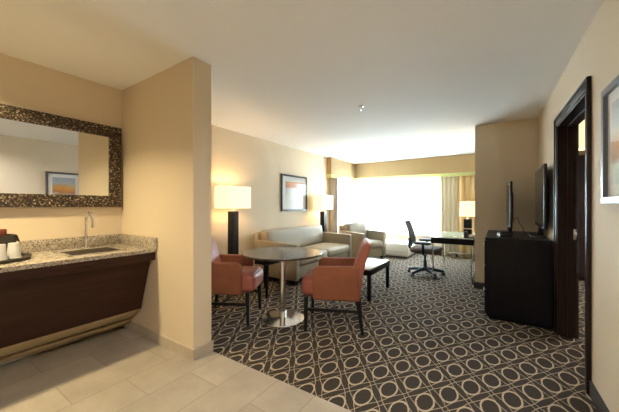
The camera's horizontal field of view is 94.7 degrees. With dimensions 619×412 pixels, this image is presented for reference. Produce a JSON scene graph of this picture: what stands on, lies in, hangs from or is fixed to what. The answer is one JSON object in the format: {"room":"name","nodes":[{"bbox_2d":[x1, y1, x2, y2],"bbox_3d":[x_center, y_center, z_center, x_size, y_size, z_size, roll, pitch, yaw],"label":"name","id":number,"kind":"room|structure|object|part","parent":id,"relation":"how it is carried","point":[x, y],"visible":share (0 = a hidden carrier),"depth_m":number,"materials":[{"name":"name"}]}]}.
{"room":"hotel room","nodes":[
{"label":"hotel room","id":0,"kind":"room"},
{"bbox_2d":[0,53,121,320],"bbox_3d":[-2.996,0.018,1.565,0.135,2.465,3.515,0,0,33],"label":"wall","id":1,"kind":"structure","parent":0,"point":[23,84],"depth_m":2.55,"materials":[{"name":"paint"}]},
{"bbox_2d":[0,321,120,357],"bbox_3d":[-2.910,1.206,1.560,0.012,0.088,3.402,0,0,33],"label":"baseboard","id":2,"kind":"structure","parent":1,"relation":"attached to","point":[118,321],"depth_m":2.53,"materials":[{"name":"tile"}]},
{"bbox_2d":[0,103,121,206],"bbox_3d":[-2.404,-0.398,2.301,0.039,0.815,1.596,0,0,33],"label":"wall mirror","id":3,"kind":"object","parent":1,"relation":"attached to","point":[47,160],"visible":1,"depth_m":2.53,"materials":[{"name":"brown mirror"}]},
{"bbox_2d":[0,118,108,195],"bbox_3d":[-2.408,-0.398,2.304,0.024,0.595,1.376,0,0,33],"label":"mirror glass","id":4,"kind":"object","parent":3,"relation":"attached to","point":[37,158],"depth_m":2.49,"materials":[{"name":"white"}]},
{"bbox_2d":[0,252,154,364],"bbox_3d":[-2.516,0.834,1.544,0.640,0.826,3.008,0,0,33],"label":"base cabinet","id":5,"kind":"object","parent":1,"relation":"attached to","point":[42,305],"visible":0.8,"depth_m":2.23,"materials":[{"name":"brown wood"}]},
{"bbox_3d":[-2.619,1.114,1.606,0.387,0.266,2.998,0,0,33],"label":"toe panel","id":6,"kind":"part","parent":5,"relation":"part of","materials":[{"name":"beige wood"}]},
{"bbox_3d":[-2.259,0.458,1.375,0.025,0.074,3.008,0,0,33],"label":"rail","id":7,"kind":"part","parent":5,"relation":"part of","materials":[{"name":"brown wood"}]},
{"bbox_2d":[0,234,156,272],"bbox_3d":[-2.511,0.355,1.542,0.691,0.130,3.010,0,0,33],"label":"countertop","id":8,"kind":"structure","parent":5,"relation":"on","point":[43,250],"depth_m":2.46,"materials":[{"name":"beige stone"}]},
{"bbox_2d":[0,253,32,263],"bbox_3d":[-2.261,0.377,1.994,0.464,0.025,0.464,0,0,33],"label":"serving tray","id":9,"kind":"object","parent":8,"relation":"on","point":[25,256],"visible":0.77,"depth_m":2.01,"materials":[{"name":"grey plastic"}]},
{"bbox_2d":[0,244,7,260],"bbox_3d":[-2.181,0.327,2.006,0.085,0.112,0.085,0,0,33],"label":"paper cup","id":10,"kind":"object","parent":9,"relation":"on","point":[3,252],"visible":0.94,"depth_m":2.00,"materials":[{"name":"white paper"}]},
{"bbox_2d":[0,234,19,249],"bbox_3d":[-2.295,0.298,2.089,0.120,0.170,0.221,0,0,29],"label":"box","id":11,"kind":"object","parent":9,"relation":"on","point":[10,238],"visible":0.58,"depth_m":2.11,"materials":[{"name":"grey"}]},
{"bbox_2d":[0,229,6,235],"bbox_3d":[-2.291,0.205,2.125,0.040,0.066,0.044,0,0,33],"label":"packet","id":12,"kind":"object","parent":11,"relation":"in","point":[3,232],"visible":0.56,"depth_m":2.12,"materials":[{"name":"brown paper"}]},
{"bbox_2d":[7,242,21,258],"bbox_3d":[-2.171,0.327,2.093,0.085,0.112,0.085,0,0,33],"label":"paper cup","id":13,"kind":"object","parent":9,"relation":"on","point":[13,249],"visible":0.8,"depth_m":2.07,"materials":[{"name":"white paper"}]},
{"bbox_2d":[82,212,95,248],"bbox_3d":[-2.014,0.221,2.598,0.101,0.338,0.144,0,0,-33],"label":"faucet","id":14,"kind":"object","parent":8,"relation":"on","point":[86,242],"visible":0.98,"depth_m":2.61,"materials":[{"name":"silver metal"}]},
{"bbox_3d":[-2.003,0.181,2.594,0.137,0.258,0.025,0,0,25],"label":"spout","id":15,"kind":"part","parent":14,"relation":"part of","materials":[{"name":"silver metal"}]},
{"bbox_2d":[54,246,126,256],"bbox_3d":[-1.879,0.468,2.455,0.376,0.164,0.406,0,0,33],"label":"sink","id":16,"kind":"object","parent":8,"relation":"in","point":[88,251],"visible":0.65,"depth_m":2.53,"materials":[{"name":"silver metal"}]},
{"bbox_2d":[61,247,119,254],"bbox_3d":[-1.879,0.469,2.455,0.336,0.162,0.366,0,0,33],"label":"basin","id":17,"kind":"object","parent":16,"relation":"in","point":[88,251],"depth_m":2.55,"materials":[{"name":"silver metal"}]},
{"bbox_2d":[16,234,156,252],"bbox_3d":[-2.511,0.340,1.542,0.691,0.100,3.010,0,0,33],"label":"backsplash","id":18,"kind":"structure","parent":1,"relation":"attached to","point":[29,246],"depth_m":2.64,"materials":[{"name":"stone"}]},
{"bbox_2d":[122,57,210,348],"bbox_3d":[-1.588,0.018,2.847,1.655,2.465,0.175,0,0,33],"label":"wall partition","id":19,"kind":"structure","parent":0,"point":[166,115],"depth_m":2.47,"materials":[{"name":"paint"}]},
{"bbox_2d":[122,319,212,360],"bbox_3d":[-1.395,1.206,2.718,1.218,0.088,0.198,0,0,33],"label":"baseboard","id":20,"kind":"structure","parent":19,"relation":"attached to","point":[192,354],"depth_m":2.47,"materials":[{"name":"tile"}]},
{"bbox_2d":[211,125,353,254],"bbox_3d":[-0.404,0.018,6.010,0.150,2.465,6.410,0,0,33],"label":"wall","id":21,"kind":"structure","parent":0,"point":[237,159],"depth_m":5.12,"materials":[{"name":"paint"}]},
{"bbox_2d":[281,173,306,210],"bbox_3d":[-0.307,-0.268,5.988,0.031,0.745,0.900,0,0,33],"label":"framed picture","id":22,"kind":"object","parent":21,"relation":"attached to","point":[293,188],"visible":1,"depth_m":5.95,"materials":[{"name":"grey"}]},
{"bbox_2d":[286,181,302,203],"bbox_3d":[-0.310,-0.268,5.990,0.001,0.465,0.620,0,0,33],"label":"artwork","id":23,"kind":"object","parent":22,"relation":"attached to","point":[294,189],"depth_m":5.98},
{"bbox_2d":[0,253,597,411],"bbox_3d":[1.616,1.300,2.468,7.420,0.100,10.100,0,0,33],"label":"floor","id":24,"kind":"structure","parent":0,"point":[427,344],"depth_m":2.26,"materials":[{"name":"carpet"}]},
{"bbox_2d":[215,185,250,253],"bbox_3d":[-1.162,0.464,4.342,0.280,1.572,0.570,0,0,33],"label":"floor lamp","id":25,"kind":"object","parent":24,"relation":"on","point":[226,196],"visible":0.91,"depth_m":4.27,"materials":[{"name":"black wood"}]},
{"bbox_3d":[-1.162,-0.130,4.342,0.280,0.330,0.570,0,0,33],"label":"lamp shade","id":26,"kind":"part","parent":25,"relation":"part of","materials":[{"name":"beige fabric"}]},
{"bbox_2d":[211,236,262,325],"bbox_3d":[-0.909,0.804,3.241,0.703,0.891,0.550,0,0,4],"label":"dining chair","id":27,"kind":"object","parent":24,"relation":"on","point":[231,274],"visible":0.7,"depth_m":2.98,"materials":[{"name":"orange leather"}]},
{"bbox_3d":[-1.160,0.637,3.260,0.200,0.556,0.470,0,0,4],"label":"backrest","id":28,"kind":"part","parent":27,"relation":"part of","materials":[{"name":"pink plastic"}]},
{"bbox_3d":[-1.131,1.077,3.498,0.084,0.345,0.042,0,0,4],"label":"leg","id":29,"kind":"part","parent":27,"relation":"part of","materials":[{"name":"black wood"}]},
{"bbox_3d":[-0.939,0.757,3.002,0.464,0.337,0.070,0,0,4],"label":"armrest","id":30,"kind":"part","parent":27,"relation":"part of","materials":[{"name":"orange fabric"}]},
{"bbox_3d":[-0.903,0.757,3.481,0.464,0.337,0.070,0,0,4],"label":"armrest","id":31,"kind":"part","parent":27,"relation":"part of","materials":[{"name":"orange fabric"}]},
{"bbox_3d":[-0.645,1.077,2.980,0.043,0.345,0.042,0,0,4],"label":"leg","id":32,"kind":"part","parent":27,"relation":"part of","materials":[{"name":"black wood"}]},
{"bbox_3d":[-0.841,0.820,3.236,0.567,0.222,0.462,0,0,4],"label":"seat","id":33,"kind":"part","parent":27,"relation":"part of","materials":[{"name":"red leather"}]},
{"bbox_3d":[-0.609,1.077,3.459,0.043,0.345,0.042,0,0,4],"label":"leg","id":34,"kind":"part","parent":27,"relation":"part of","materials":[{"name":"black wood"}]},
{"bbox_2d":[250,260,278,297],"bbox_3d":[-0.625,0.993,4.102,0.400,0.515,0.400,0,0,33],"label":"side table","id":35,"kind":"object","parent":24,"relation":"on","point":[266,264],"visible":0.34,"depth_m":3.87,"materials":[{"name":"black wood"}]},
{"bbox_3d":[-0.579,1.025,3.873,0.040,0.450,0.040,0,0,33],"label":"leg","id":36,"kind":"part","parent":35,"relation":"part of","materials":[{"name":"black wood"}]},
{"bbox_2d":[242,246,321,326],"bbox_3d":[-0.298,0.881,3.173,0.880,0.738,0.880,0,0,33],"label":"round table","id":37,"kind":"object","parent":24,"relation":"on","point":[282,317],"visible":0.98,"depth_m":3.14,"materials":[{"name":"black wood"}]},
{"bbox_3d":[-0.298,1.239,3.173,0.486,0.022,0.486,0,0,33],"label":"plate","id":38,"kind":"part","parent":37,"relation":"part of","materials":[{"name":"silver metal"}]},
{"bbox_2d":[254,225,351,285],"bbox_3d":[-0.030,0.828,5.476,0.936,0.843,2.010,0,0,33],"label":"sofa","id":39,"kind":"object","parent":24,"relation":"on","point":[330,244],"visible":0.56,"depth_m":5.26,"materials":[{"name":"beige fabric"}]},
{"bbox_3d":[-0.362,0.811,5.695,0.142,0.707,2.002,0,0,33],"label":"frame","id":40,"kind":"part","parent":39,"relation":"part of","materials":[{"name":"beige fabric"}]},
{"bbox_3d":[-0.545,0.873,4.669,0.880,0.594,0.095,0,0,33],"label":"armrest","id":41,"kind":"part","parent":39,"relation":"part of","materials":[{"name":"beige fabric"}]},
{"bbox_2d":[260,225,323,246],"bbox_3d":[-0.272,0.625,5.636,0.245,0.437,1.884,0,0,33],"label":"cushion","id":42,"kind":"object","parent":39,"relation":"on","point":[303,236],"depth_m":5.52,"materials":[{"name":"beige fabric"}]},
{"bbox_2d":[299,249,327,265],"bbox_3d":[-0.170,0.882,5.023,0.671,0.191,0.938,0,0,33],"label":"seat cushion","id":43,"kind":"object","parent":39,"relation":"on","point":[309,262],"depth_m":4.84,"materials":[{"name":"beige fabric"}]},
{"bbox_3d":[-0.026,1.058,5.473,0.800,0.215,1.824,0,0,33],"label":"seat","id":44,"kind":"part","parent":39,"relation":"part of","materials":[{"name":"beige fabric"}]},
{"bbox_2d":[305,243,348,256],"bbox_3d":[0.331,0.882,5.783,0.671,0.191,0.938,0,0,33],"label":"seat cushion","id":45,"kind":"object","parent":39,"relation":"on","point":[333,249],"depth_m":5.65,"materials":[{"name":"beige fabric"}]},
{"bbox_3d":[0.509,0.873,6.267,0.880,0.594,0.095,0,0,33],"label":"armrest","id":46,"kind":"part","parent":39,"relation":"part of","materials":[{"name":"beige fabric"}]},
{"bbox_2d":[313,194,332,231],"bbox_3d":[0.326,0.486,6.661,0.280,1.527,0.570,0,0,33],"label":"floor lamp","id":47,"kind":"object","parent":24,"relation":"on","point":[323,202],"visible":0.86,"depth_m":6.54,"materials":[{"name":"white fabric"}]},
{"bbox_3d":[0.326,-0.085,6.661,0.280,0.330,0.570,0,0,33],"label":"lamp shade","id":48,"kind":"part","parent":47,"relation":"part of","materials":[{"name":"beige fabric"}]},
{"bbox_2d":[301,238,370,335],"bbox_3d":[0.286,0.804,3.043,0.703,0.891,0.550,0,0,9],"label":"dining chair","id":49,"kind":"object","parent":24,"relation":"on","point":[335,279],"visible":1,"depth_m":2.78,"materials":[{"name":"orange leather"}]},
{"bbox_3d":[-0.031,1.077,2.851,0.043,0.345,0.042,0,0,9],"label":"leg","id":50,"kind":"part","parent":49,"relation":"part of","materials":[{"name":"black wood"}]},
{"bbox_3d":[0.219,0.820,3.054,0.567,0.222,0.462,0,0,9],"label":"seat","id":51,"kind":"part","parent":49,"relation":"part of","materials":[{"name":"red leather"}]},
{"bbox_3d":[0.044,1.077,3.325,0.043,0.345,0.042,0,0,9],"label":"leg","id":52,"kind":"part","parent":49,"relation":"part of","materials":[{"name":"black wood"}]},
{"bbox_3d":[0.260,0.757,2.805,0.464,0.337,0.070,0,0,9],"label":"armrest","id":53,"kind":"part","parent":49,"relation":"part of","materials":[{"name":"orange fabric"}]},
{"bbox_3d":[0.336,0.757,3.279,0.464,0.337,0.070,0,0,9],"label":"armrest","id":54,"kind":"part","parent":49,"relation":"part of","materials":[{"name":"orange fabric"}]},
{"bbox_3d":[0.487,1.077,2.768,0.084,0.345,0.042,0,0,9],"label":"leg","id":55,"kind":"part","parent":49,"relation":"part of","materials":[{"name":"black wood"}]},
{"bbox_3d":[0.535,0.637,3.004,0.200,0.556,0.470,0,0,9],"label":"backrest","id":56,"kind":"part","parent":49,"relation":"part of","materials":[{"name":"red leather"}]},
{"bbox_2d":[338,223,385,258],"bbox_3d":[1.237,0.828,6.745,0.820,0.843,0.796,0,0,-37],"label":"armchair","id":57,"kind":"object","parent":24,"relation":"on","point":[377,239],"visible":0.59,"depth_m":6.64,"materials":[{"name":"beige fabric"}]},
{"bbox_3d":[0.955,0.873,6.516,0.095,0.594,0.740,0,0,-37],"label":"armrest","id":58,"kind":"part","parent":57,"relation":"part of","materials":[{"name":"beige fabric"}]},
{"bbox_2d":[343,223,366,237],"bbox_3d":[1.107,0.625,6.920,0.694,0.437,0.245,0,0,-37],"label":"cushion","id":59,"kind":"object","parent":57,"relation":"on","point":[353,227],"depth_m":6.82,"materials":[{"name":"beige fabric"}]},
{"bbox_3d":[1.240,1.058,6.740,0.634,0.215,0.660,0,0,-37],"label":"seat","id":60,"kind":"part","parent":57,"relation":"part of","materials":[{"name":"beige fabric"}]},
{"bbox_2d":[368,239,382,248],"bbox_3d":[1.316,0.882,6.638,0.658,0.191,0.531,0,0,-37],"label":"seat cushion","id":61,"kind":"object","parent":57,"relation":"on","point":[375,243],"depth_m":6.52,"materials":[{"name":"beige fabric"}]},
{"bbox_3d":[1.537,0.873,6.949,0.095,0.594,0.740,0,0,-37],"label":"armrest","id":62,"kind":"part","parent":57,"relation":"part of","materials":[{"name":"beige fabric"}]},
{"bbox_2d":[363,258,389,300],"bbox_3d":[0.796,1.040,4.195,0.524,0.420,0.804,0,0,33],"label":"coffee table","id":63,"kind":"object","parent":24,"relation":"on","point":[373,265],"visible":0.56,"depth_m":4.00,"materials":[{"name":"grey laminate"}]},
{"bbox_3d":[0.785,1.080,3.752,0.045,0.340,0.045,0,0,33],"label":"leg","id":64,"kind":"part","parent":63,"relation":"part of","materials":[{"name":"black wood"}]},
{"bbox_3d":[1.198,1.080,4.378,0.045,0.340,0.045,0,0,33],"label":"leg","id":65,"kind":"part","parent":63,"relation":"part of","materials":[{"name":"black wood"}]},
{"bbox_2d":[383,239,415,258],"bbox_3d":[2.142,1.072,7.317,0.960,0.356,0.864,0,0,33],"label":"ottoman","id":66,"kind":"object","parent":24,"relation":"on","point":[394,248],"visible":0.46,"depth_m":6.87,"materials":[{"name":"white fabric"}]},
{"bbox_2d":[404,220,444,278],"bbox_3d":[2.090,0.759,5.189,0.683,0.982,0.663,0,0,29],"label":"office chair","id":67,"kind":"object","parent":24,"relation":"on","point":[423,248],"visible":0.9,"depth_m":5.10,"materials":[{"name":"black plastic"}]},
{"bbox_3d":[1.860,0.490,5.303,0.170,0.445,0.496,0,0,29],"label":"frame","id":68,"kind":"part","parent":67,"relation":"part of","materials":[{"name":"black plastic"}]},
{"bbox_3d":[1.982,1.149,5.294,0.072,0.100,0.288,0,0,-42],"label":"arm","id":69,"kind":"part","parent":67,"relation":"part of","materials":[{"name":"black plastic"}]},
{"bbox_3d":[1.948,1.149,5.088,0.288,0.100,0.072,0,0,-29],"label":"arm","id":70,"kind":"part","parent":67,"relation":"part of","materials":[{"name":"black"}]},
{"bbox_3d":[1.994,0.762,4.987,0.048,0.204,0.180,0,0,29],"label":"arm post","id":71,"kind":"part","parent":67,"relation":"part of","materials":[{"name":"black"}]},
{"bbox_3d":[2.119,0.785,5.157,0.514,0.104,0.514,0,0,29],"label":"seat","id":72,"kind":"part","parent":67,"relation":"part of","materials":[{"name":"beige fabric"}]},
{"bbox_3d":[2.116,1.149,5.001,0.072,0.100,0.288,0,0,-6],"label":"arm","id":73,"kind":"part","parent":67,"relation":"part of","materials":[{"name":"black plastic"}]},
{"bbox_3d":[2.265,1.149,5.148,0.288,0.100,0.072,0,0,7],"label":"arm","id":74,"kind":"part","parent":67,"relation":"part of","materials":[{"name":"black"}]},
{"bbox_2d":[431,231,474,284],"bbox_3d":[2.660,0.885,5.175,0.644,0.730,1.270,0,0,33],"label":"writing desk","id":75,"kind":"object","parent":24,"relation":"on","point":[444,237],"visible":0.73,"depth_m":4.76,"materials":[{"name":"black wood"}]},
{"bbox_3d":[2.096,0.900,4.841,0.032,0.700,0.032,0,0,33],"label":"leg","id":76,"kind":"part","parent":75,"relation":"part of","materials":[{"name":"silver metal"}]},
{"bbox_3d":[2.745,0.900,5.826,0.032,0.700,0.032,0,0,33],"label":"leg","id":77,"kind":"part","parent":75,"relation":"part of","materials":[{"name":"silver metal"}]},
{"bbox_3d":[2.660,0.526,5.175,0.644,0.012,1.270,0,0,33],"label":"glass","id":78,"kind":"part","parent":75,"relation":"part of","materials":[{"name":"teal"}]},
{"bbox_2d":[460,201,474,236],"bbox_3d":[2.690,0.212,4.838,0.252,0.615,0.252,0,0,33],"label":"desk lamp","id":79,"kind":"object","parent":75,"relation":"on","point":[467,208],"visible":0.89,"depth_m":4.77,"materials":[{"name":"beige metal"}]},
{"bbox_3d":[2.690,0.048,4.838,0.252,0.255,0.252,0,0,33],"label":"lamp shade","id":80,"kind":"part","parent":79,"relation":"part of","materials":[{"name":"beige fabric"}]},
{"bbox_2d":[464,231,474,238],"bbox_3d":[2.613,0.470,4.662,0.150,0.100,0.180,0,0,33],"label":"telephone","id":81,"kind":"object","parent":75,"relation":"on","point":[466,235],"visible":1,"depth_m":4.62,"materials":[{"name":"black plastic"}]},
{"bbox_3d":[2.575,0.900,4.525,0.032,0.700,0.032,0,0,33],"label":"leg","id":82,"kind":"part","parent":75,"relation":"part of","materials":[{"name":"silver metal"}]},
{"bbox_2d":[483,230,552,328],"bbox_3d":[2.525,0.801,3.534,0.609,0.897,1.230,0,0,33],"label":"dresser","id":83,"kind":"object","parent":24,"relation":"on","point":[518,269],"visible":0.94,"depth_m":3.02,"materials":[{"name":"black wood"}]},
{"bbox_3d":[2.128,0.521,3.430,0.018,0.265,0.580,0,0,33],"label":"drawer","id":84,"kind":"part","parent":83,"relation":"part of","materials":[{"name":"black wood"}]},
{"bbox_3d":[2.128,0.794,3.430,0.018,0.265,0.580,0,0,33],"label":"drawer","id":85,"kind":"part","parent":83,"relation":"part of","materials":[{"name":"black wood"}]},
{"bbox_3d":[2.128,1.067,3.430,0.018,0.265,0.580,0,0,33],"label":"drawer","id":86,"kind":"part","parent":83,"relation":"part of","materials":[{"name":"black wood"}]},
{"bbox_2d":[497,233,512,236],"bbox_3d":[2.288,0.338,3.343,0.120,0.028,0.200,0,0,25],"label":"cable box","id":87,"kind":"object","parent":83,"relation":"on","point":[498,234],"visible":0.98,"depth_m":3.26,"materials":[{"name":"black plastic"}]},
{"bbox_2d":[499,181,513,233],"bbox_3d":[2.619,0.022,3.805,0.140,0.660,0.560,0,0,31],"label":"television","id":88,"kind":"object","parent":83,"relation":"on","point":[509,187],"visible":0.98,"depth_m":3.60,"materials":[{"name":"black plastic"}]},
{"bbox_2d":[527,163,547,237],"bbox_3d":[2.715,-0.045,3.415,0.140,0.795,1.040,0,0,34],"label":"television","id":89,"kind":"object","parent":83,"relation":"on","point":[541,187],"visible":1,"depth_m":3.17,"materials":[{"name":"black plastic"}]},
{"bbox_2d":[579,155,584,280],"bbox_3d":[5.015,0.200,4.754,0.900,2.100,0.601,0,0,33],"label":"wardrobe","id":90,"kind":"object","parent":24,"relation":"on","point":[581,157],"visible":0.02,"depth_m":4.74,"materials":[{"name":"brown wood"}]},
{"bbox_2d":[0,0,603,163],"bbox_3d":[1.616,-1.265,2.468,7.420,0.100,10.100,0,0,33],"label":"ceiling","id":91,"kind":"structure","parent":0,"point":[297,74],"depth_m":2.30,"materials":[{"name":"paint"}]},
{"bbox_2d":[327,154,474,180],"bbox_3d":[2.194,-0.962,6.833,3.276,0.503,1.425,0,0,33],"label":"window valance","id":92,"kind":"object","parent":91,"relation":"hanging from","point":[454,165],"visible":0.86,"depth_m":7.32,"materials":[{"name":"paint"}]},
{"bbox_2d":[330,178,337,232],"bbox_3d":[0.615,0.142,7.299,0.054,2.185,0.386,0,0,33],"label":"drape","id":93,"kind":"object","parent":92,"relation":"hanging from","point":[333,181],"visible":0.44,"depth_m":7.35,"materials":[{"name":"beige fabric"}]},
{"bbox_2d":[338,179,352,225],"bbox_3d":[1.004,-0.100,7.881,0.036,1.700,0.925,0,0,33],"label":"sheer curtain","id":94,"kind":"object","parent":92,"relation":"hanging from","point":[345,187],"visible":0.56,"depth_m":7.86,"materials":[{"name":"white fabric"}]},
{"bbox_2d":[359,177,439,235],"bbox_3d":[2.352,-0.100,7.715,2.171,1.700,0.036,0,0,33],"label":"window","id":95,"kind":"structure","parent":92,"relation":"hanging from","point":[384,205],"depth_m":7.64,"materials":[{"name":"white glass"}]},
{"bbox_2d":[441,176,455,256],"bbox_3d":[3.398,0.142,6.973,0.313,2.185,0.054,0,0,33],"label":"drape","id":96,"kind":"object","parent":92,"relation":"hanging from","point":[448,184],"visible":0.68,"depth_m":6.96,"materials":[{"name":"beige fabric"}]},
{"bbox_2d":[458,175,474,258],"bbox_3d":[3.749,0.142,6.711,0.459,2.185,0.088,0,0,33],"label":"drape","id":97,"kind":"object","parent":92,"relation":"hanging from","point":[466,184],"visible":0.48,"depth_m":6.75,"materials":[{"name":"beige fabric"}]},
{"bbox_2d":[354,176,457,252],"bbox_3d":[2.753,0.018,7.677,3.285,2.465,0.150,0,0,33],"label":"wall","id":98,"kind":"structure","parent":0,"point":[356,183],"depth_m":7.72,"materials":[{"name":"paint"}]},
{"bbox_2d":[386,233,430,236],"bbox_3d":[2.405,0.766,7.781,2.090,0.028,0.080,0,0,33],"label":"trim","id":99,"kind":"structure","parent":98,"relation":"attached to","point":[386,233],"depth_m":7.61,"materials":[{"name":"white plastic"}]},
{"bbox_2d":[475,118,537,282],"bbox_3d":[3.696,0.018,5.349,0.852,2.465,3.000,0,0,33],"label":"wall","id":100,"kind":"structure","parent":0,"point":[505,152],"depth_m":4.15,"materials":[{"name":"paint"}]},
{"bbox_2d":[474,280,484,289],"bbox_3d":[3.350,1.200,5.472,0.170,0.100,2.855,0,0,33],"label":"baseboard","id":101,"kind":"structure","parent":100,"relation":"attached to","point":[477,285],"depth_m":4.29,"materials":[{"name":"grey"}]},
{"bbox_2d":[538,0,618,411],"bbox_3d":[1.307,0.018,0.876,0.130,2.465,7.100,0,0,32],"label":"wall","id":102,"kind":"structure","parent":0,"point":[596,56],"depth_m":1.73,"materials":[{"name":"paint"}]},
{"bbox_2d":[557,93,584,338],"bbox_3d":[2.215,0.230,2.320,0.154,2.040,1.000,0,0,32],"label":"door","id":103,"kind":"structure","parent":102,"relation":"in","point":[568,128],"depth_m":2.71,"materials":[{"name":"brown wood"}]},
{"bbox_3d":[2.509,0.270,2.692,0.024,0.100,0.004,0,0,32],"label":"strike plate","id":104,"kind":"part","parent":103,"relation":"part of","materials":[{"name":"silver metal"}]},
{"bbox_2d":[554,76,591,394],"bbox_3d":[2.148,0.195,2.361,0.027,2.110,1.130,0,0,32],"label":"trim","id":105,"kind":"structure","parent":102,"relation":"attached to","point":[585,87],"depth_m":1.89,"materials":[{"name":"brown wood"}]},
{"bbox_2d":[589,380,609,411],"bbox_3d":[0.631,1.200,-0.063,0.015,0.100,4.589,0,0,32],"label":"baseboard","id":106,"kind":"structure","parent":102,"relation":"attached to","point":[594,394],"depth_m":1.75,"materials":[{"name":"grey"}]},
{"bbox_2d":[601,75,618,203],"bbox_3d":[1.533,-0.332,1.390,0.031,0.640,0.550,0,0,32],"label":"framed picture","id":107,"kind":"object","parent":102,"relation":"attached to","point":[610,94],"visible":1,"depth_m":1.55,"materials":[{"name":"grey metal"}]},
{"bbox_2d":[612,98,618,184],"bbox_3d":[1.536,-0.332,1.388,0.002,0.440,0.350,0,0,32],"label":"artwork","id":108,"kind":"object","parent":107,"relation":"attached to","point":[615,105],"depth_m":1.49},
{"bbox_2d":[579,120,584,150],"bbox_3d":[3.425,-0.965,3.611,0.170,0.499,0.170,0,0,33],"label":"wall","id":109,"kind":"structure","parent":0,"point":[582,124],"depth_m":3.54,"materials":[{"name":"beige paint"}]}
]}

